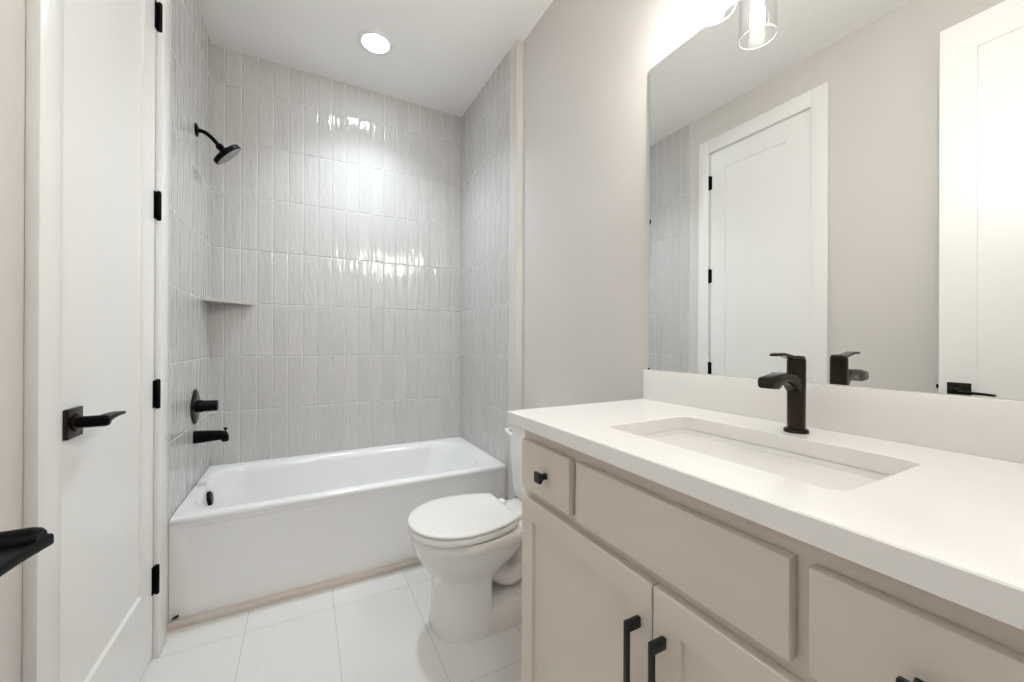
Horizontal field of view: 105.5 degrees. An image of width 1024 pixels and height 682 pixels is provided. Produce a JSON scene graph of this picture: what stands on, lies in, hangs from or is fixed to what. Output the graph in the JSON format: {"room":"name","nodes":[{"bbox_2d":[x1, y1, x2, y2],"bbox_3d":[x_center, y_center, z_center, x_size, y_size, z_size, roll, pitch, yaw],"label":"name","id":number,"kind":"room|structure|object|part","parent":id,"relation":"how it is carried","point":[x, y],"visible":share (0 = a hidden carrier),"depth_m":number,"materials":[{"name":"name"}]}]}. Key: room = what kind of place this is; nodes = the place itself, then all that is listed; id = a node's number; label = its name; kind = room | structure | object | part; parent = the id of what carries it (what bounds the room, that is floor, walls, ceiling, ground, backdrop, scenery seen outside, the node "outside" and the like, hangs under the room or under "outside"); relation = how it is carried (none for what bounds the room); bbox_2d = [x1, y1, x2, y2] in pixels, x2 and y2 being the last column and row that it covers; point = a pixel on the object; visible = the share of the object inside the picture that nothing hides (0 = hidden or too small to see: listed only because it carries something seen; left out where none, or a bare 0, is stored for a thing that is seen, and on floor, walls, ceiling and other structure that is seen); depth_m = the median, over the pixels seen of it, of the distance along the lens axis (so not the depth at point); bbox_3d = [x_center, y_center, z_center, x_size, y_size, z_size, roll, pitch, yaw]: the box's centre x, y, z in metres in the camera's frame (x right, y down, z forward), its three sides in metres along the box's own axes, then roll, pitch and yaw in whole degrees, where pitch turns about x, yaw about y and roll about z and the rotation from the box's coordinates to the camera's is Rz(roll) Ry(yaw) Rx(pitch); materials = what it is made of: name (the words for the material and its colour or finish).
{"room":"bathroom","nodes":[
{"label":"bathroom","id":0,"kind":"room"},
{"bbox_2d":[0,0,211,681],"bbox_3d":[-1.065,-0.272,0.863,0.129,2.807,2.966,0,0,-28],"label":"wall","id":1,"kind":"structure","parent":0,"point":[190,43],"depth_m":1.57,"materials":[{"name":"grey tile"}]},
{"bbox_2d":[22,0,169,681],"bbox_3d":[-1.165,-0.168,1.079,0.137,2.600,0.811,0,0,-28],"label":"trim","id":2,"kind":"structure","parent":1,"relation":"attached to","point":[42,441],"depth_m":0.79,"materials":[{"name":"white paint"}]},
{"bbox_2d":[60,0,162,681],"bbox_3d":[-1.110,-0.124,1.117,0.104,2.489,0.652,0,0,-28],"label":"door","id":3,"kind":"structure","parent":1,"relation":"in","point":[112,204],"depth_m":1.08,"materials":[{"name":"white paint"}]},
{"bbox_3d":[-1.004,0.187,0.895,0.015,0.068,0.068,0,0,-28],"label":"handle","id":4,"kind":"part","parent":3,"relation":"part of","materials":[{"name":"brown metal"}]},
{"bbox_3d":[-0.997,0.187,0.951,0.060,0.027,0.120,0,0,-28],"label":"lever","id":5,"kind":"part","parent":3,"relation":"part of","materials":[{"name":"black metal"}]},
{"bbox_2d":[190,389,218,423],"bbox_3d":[-1.505,0.320,1.918,0.092,0.173,0.173,0,0,-28],"label":"shower valve","id":6,"kind":"object","parent":1,"relation":"attached to","point":[197,405],"visible":1,"depth_m":1.89,"materials":[{"name":"black metal"}]},
{"bbox_3d":[-1.500,0.320,1.920,0.082,0.060,0.060,0,0,-28],"label":"handle","id":7,"kind":"part","parent":6,"relation":"part of","materials":[{"name":"black metal"}]},
{"bbox_2d":[193,427,228,443],"bbox_3d":[-1.486,0.468,1.928,0.136,0.069,0.058,0,0,-28],"label":"tub spout","id":8,"kind":"object","parent":1,"relation":"attached to","point":[206,435],"visible":1,"depth_m":1.91,"materials":[{"name":"black metal"}]},
{"bbox_2d":[194,123,240,164],"bbox_3d":[-1.465,-0.971,1.948,0.179,0.176,0.142,0,0,-28],"label":"sprayer","id":9,"kind":"object","parent":1,"relation":"attached to","point":[226,154],"visible":1,"depth_m":1.92,"materials":[{"name":"black metal"}]},
{"bbox_3d":[-1.496,-1.003,1.922,0.093,0.070,0.020,0,0,-28],"label":"arm","id":10,"kind":"part","parent":9,"relation":"part of","materials":[{"name":"black metal"}]},
{"bbox_2d":[201,296,254,304],"bbox_3d":[-1.559,-0.221,2.152,0.212,0.020,0.226,0,0,-28],"label":"corner shelf","id":11,"kind":"object","parent":1,"relation":"attached to","point":[212,300],"visible":1,"depth_m":2.13,"materials":[{"name":"beige stone"}]},
{"bbox_2d":[140,564,521,681],"bbox_3d":[0.024,1.176,0.635,1.850,0.080,4.596,0,0,-28],"label":"floor","id":12,"kind":"structure","parent":0,"point":[377,628],"depth_m":1.45,"materials":[{"name":"tile"}]},
{"bbox_2d":[169,437,505,620],"bbox_3d":[-0.871,0.912,2.220,1.497,0.405,0.752,0,0,-28],"label":"bathtub","id":13,"kind":"object","parent":12,"relation":"on","point":[250,530],"visible":0.9,"depth_m":1.86,"materials":[{"name":"white ceramic"}]},
{"bbox_2d":[167,557,420,630],"bbox_3d":[-0.692,1.124,1.883,1.498,0.022,0.034,0,0,-28],"label":"trim","id":14,"kind":"structure","parent":13,"relation":"attached to","point":[186,621],"depth_m":1.71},
{"bbox_2d":[169,437,505,526],"bbox_3d":[-0.871,0.907,2.220,1.497,0.395,0.752,0,0,-28],"label":"basin","id":15,"kind":"object","parent":13,"relation":"in","point":[378,486],"depth_m":2.14,"materials":[{"name":"white ceramic"}]},
{"bbox_2d":[408,417,524,643],"bbox_3d":[-0.084,0.750,1.665,0.709,0.775,0.382,0,0,-28],"label":"toilet","id":16,"kind":"object","parent":12,"relation":"on","point":[470,545],"visible":0.74,"depth_m":1.50,"materials":[{"name":"white ceramic"}]},
{"bbox_3d":[-0.215,0.733,1.595,0.407,0.026,0.379,0,0,-28],"label":"seat","id":17,"kind":"part","parent":16,"relation":"part of","materials":[{"name":"white plastic"}]},
{"bbox_3d":[-0.215,0.709,1.595,0.412,0.015,0.382,0,0,-28],"label":"lid","id":18,"kind":"part","parent":16,"relation":"part of","materials":[{"name":"white plastic"}]},
{"bbox_3d":[-0.011,0.427,1.833,0.030,0.030,0.094,0,0,-17],"label":"flush lever","id":19,"kind":"part","parent":16,"relation":"part of","materials":[{"name":"white plastic"}]},
{"bbox_3d":[0.141,0.571,1.784,0.192,0.349,0.356,0,0,-28],"label":"tank","id":20,"kind":"part","parent":16,"relation":"part of","materials":[{"name":"white ceramic"}]},
{"bbox_2d":[521,430,1023,681],"bbox_3d":[0.486,0.686,0.750,0.568,0.904,1.059,0,0,-28],"label":"vanity cabinet","id":21,"kind":"object","parent":12,"relation":"on","point":[627,576],"visible":0.98,"depth_m":0.60,"materials":[{"name":"beige paint"}]},
{"bbox_3d":[0.072,0.339,0.970,0.027,0.026,0.026,0,0,-28],"label":"knob","id":22,"kind":"part","parent":21,"relation":"part of","materials":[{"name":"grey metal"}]},
{"bbox_3d":[0.087,0.336,0.991,0.019,0.130,0.216,0,0,-28],"label":"drawer","id":23,"kind":"part","parent":21,"relation":"part of","materials":[{"name":"beige paint"}]},
{"bbox_3d":[0.142,0.719,0.885,0.019,0.587,0.458,0,0,-28],"label":"door","id":24,"kind":"part","parent":21,"relation":"part of","materials":[{"name":"beige paint"}]},
{"bbox_3d":[0.214,0.571,0.695,0.034,0.152,0.010,0,0,-28],"label":"handle","id":25,"kind":"part","parent":21,"relation":"part of","materials":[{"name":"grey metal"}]},
{"bbox_3d":[0.240,0.571,0.645,0.034,0.152,0.010,0,0,-28],"label":"handle","id":26,"kind":"part","parent":21,"relation":"part of","materials":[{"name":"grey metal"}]},
{"bbox_3d":[0.359,0.719,0.477,0.019,0.587,0.460,0,0,-28],"label":"door","id":27,"kind":"part","parent":21,"relation":"part of","materials":[{"name":"beige paint"}]},
{"bbox_2d":[508,399,1023,629],"bbox_3d":[0.488,0.218,0.765,0.556,0.033,1.089,0,0,-28],"label":"countertop","id":28,"kind":"structure","parent":21,"relation":"on","point":[949,525],"depth_m":0.52,"materials":[{"name":"white stone"}]},
{"bbox_2d":[639,429,891,490],"bbox_3d":[0.452,0.299,0.782,0.316,0.128,0.494,0,0,-28],"label":"undermount sink","id":29,"kind":"object","parent":28,"relation":"in","point":[818,472],"visible":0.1,"depth_m":0.80,"materials":[{"name":"white ceramic"}]},
{"bbox_2d":[758,353,809,433],"bbox_3d":[0.590,0.114,0.844,0.143,0.177,0.048,0,0,-28],"label":"faucet","id":30,"kind":"object","parent":28,"relation":"on","point":[794,380],"visible":1,"depth_m":0.85,"materials":[{"name":"black metal"}]},
{"bbox_3d":[0.578,0.095,0.838,0.116,0.053,0.032,0,0,-28],"label":"spout","id":31,"kind":"part","parent":30,"relation":"part of","materials":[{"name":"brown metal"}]},
{"bbox_3d":[0.598,0.034,0.848,0.100,0.017,0.026,0,0,-28],"label":"lever","id":32,"kind":"part","parent":30,"relation":"part of","materials":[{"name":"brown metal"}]},
{"bbox_3d":[0.390,0.339,0.374,0.027,0.026,0.026,0,0,-28],"label":"knob","id":33,"kind":"part","parent":21,"relation":"part of","materials":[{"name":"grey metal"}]},
{"bbox_3d":[0.416,0.337,0.373,0.019,0.130,0.223,0,0,-28],"label":"drawer","id":34,"kind":"part","parent":21,"relation":"part of","materials":[{"name":"beige paint"}]},
{"bbox_2d":[209,45,461,466],"bbox_3d":[-1.048,-0.269,2.609,1.800,2.807,0.100,0,0,-28],"label":"wall","id":35,"kind":"structure","parent":0,"point":[336,213],"depth_m":2.49,"materials":[{"name":"grey tile"}]},
{"bbox_2d":[198,0,552,116],"bbox_3d":[0.036,-1.711,0.638,1.850,0.080,4.596,0,0,-28],"label":"ceiling","id":36,"kind":"structure","parent":0,"point":[444,52],"depth_m":2.14,"materials":[{"name":"paint"}]},
{"bbox_2d":[357,29,393,55],"bbox_3d":[-0.764,-1.668,2.184,0.192,0.008,0.192,0,0,-28],"label":"recessed light","id":37,"kind":"object","parent":36,"relation":"in","point":[375,42],"visible":1,"depth_m":2.17,"materials":[{"name":"white plastic"}]},
{"bbox_2d":[460,51,508,499],"bbox_3d":[-0.125,-0.265,2.608,0.171,2.807,0.770,0,0,-28],"label":"wall","id":38,"kind":"structure","parent":0,"point":[485,124],"depth_m":2.50,"materials":[{"name":"grey tile"}]},
{"bbox_2d":[508,39,522,499],"bbox_3d":[0.077,-0.265,2.228,0.171,2.807,0.085,0,0,-28],"label":"wall","id":39,"kind":"structure","parent":0,"point":[516,51],"depth_m":2.17,"materials":[{"name":"paint"}]},
{"bbox_2d":[508,49,509,379],"bbox_3d":[-0.010,-0.478,2.231,0.022,2.382,0.004,0,0,-28],"label":"trim","id":40,"kind":"structure","parent":39,"relation":"attached to","point":[509,49],"depth_m":2.23,"materials":[{"name":"tile"}]},
{"bbox_2d":[522,0,737,409],"bbox_3d":[0.611,-0.264,1.270,0.130,2.807,2.108,0,0,-28],"label":"wall","id":41,"kind":"structure","parent":0,"point":[587,64],"depth_m":1.66,"materials":[{"name":"paint"}]},
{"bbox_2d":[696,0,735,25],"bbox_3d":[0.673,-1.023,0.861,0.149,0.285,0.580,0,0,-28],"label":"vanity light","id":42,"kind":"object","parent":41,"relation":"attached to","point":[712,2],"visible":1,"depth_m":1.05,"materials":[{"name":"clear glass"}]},
{"bbox_3d":[0.546,-0.972,1.043,0.037,0.136,0.037,0,0,-28],"label":"bulb","id":43,"kind":"part","parent":42,"relation":"part of","materials":[{"name":"white glass"}]},
{"bbox_2d":[643,369,1023,463],"bbox_3d":[0.724,0.151,0.890,0.020,0.102,1.088,0,0,-28],"label":"backsplash","id":44,"kind":"structure","parent":41,"relation":"attached to","point":[993,428],"depth_m":0.81,"materials":[{"name":"white stone"}]},
{"bbox_2d":[648,0,1023,400],"bbox_3d":[0.702,-0.426,0.950,0.008,1.051,0.943,0,0,-28],"label":"mirror","id":45,"kind":"object","parent":41,"relation":"attached to","point":[838,185],"visible":0.98,"depth_m":0.87,"materials":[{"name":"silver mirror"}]},
{"bbox_3d":[0.284,-0.267,-0.031,1.669,2.807,0.120,0,0,-28],"label":"wall","id":46,"kind":"structure","parent":0,"visible":0},
{"bbox_2d":[0,527,53,576],"bbox_3d":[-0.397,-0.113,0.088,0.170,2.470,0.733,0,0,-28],"label":"door handle","id":47,"kind":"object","parent":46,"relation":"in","point":[18,545],"depth_m":0.37,"materials":[{"name":"black metal"}]}
]}

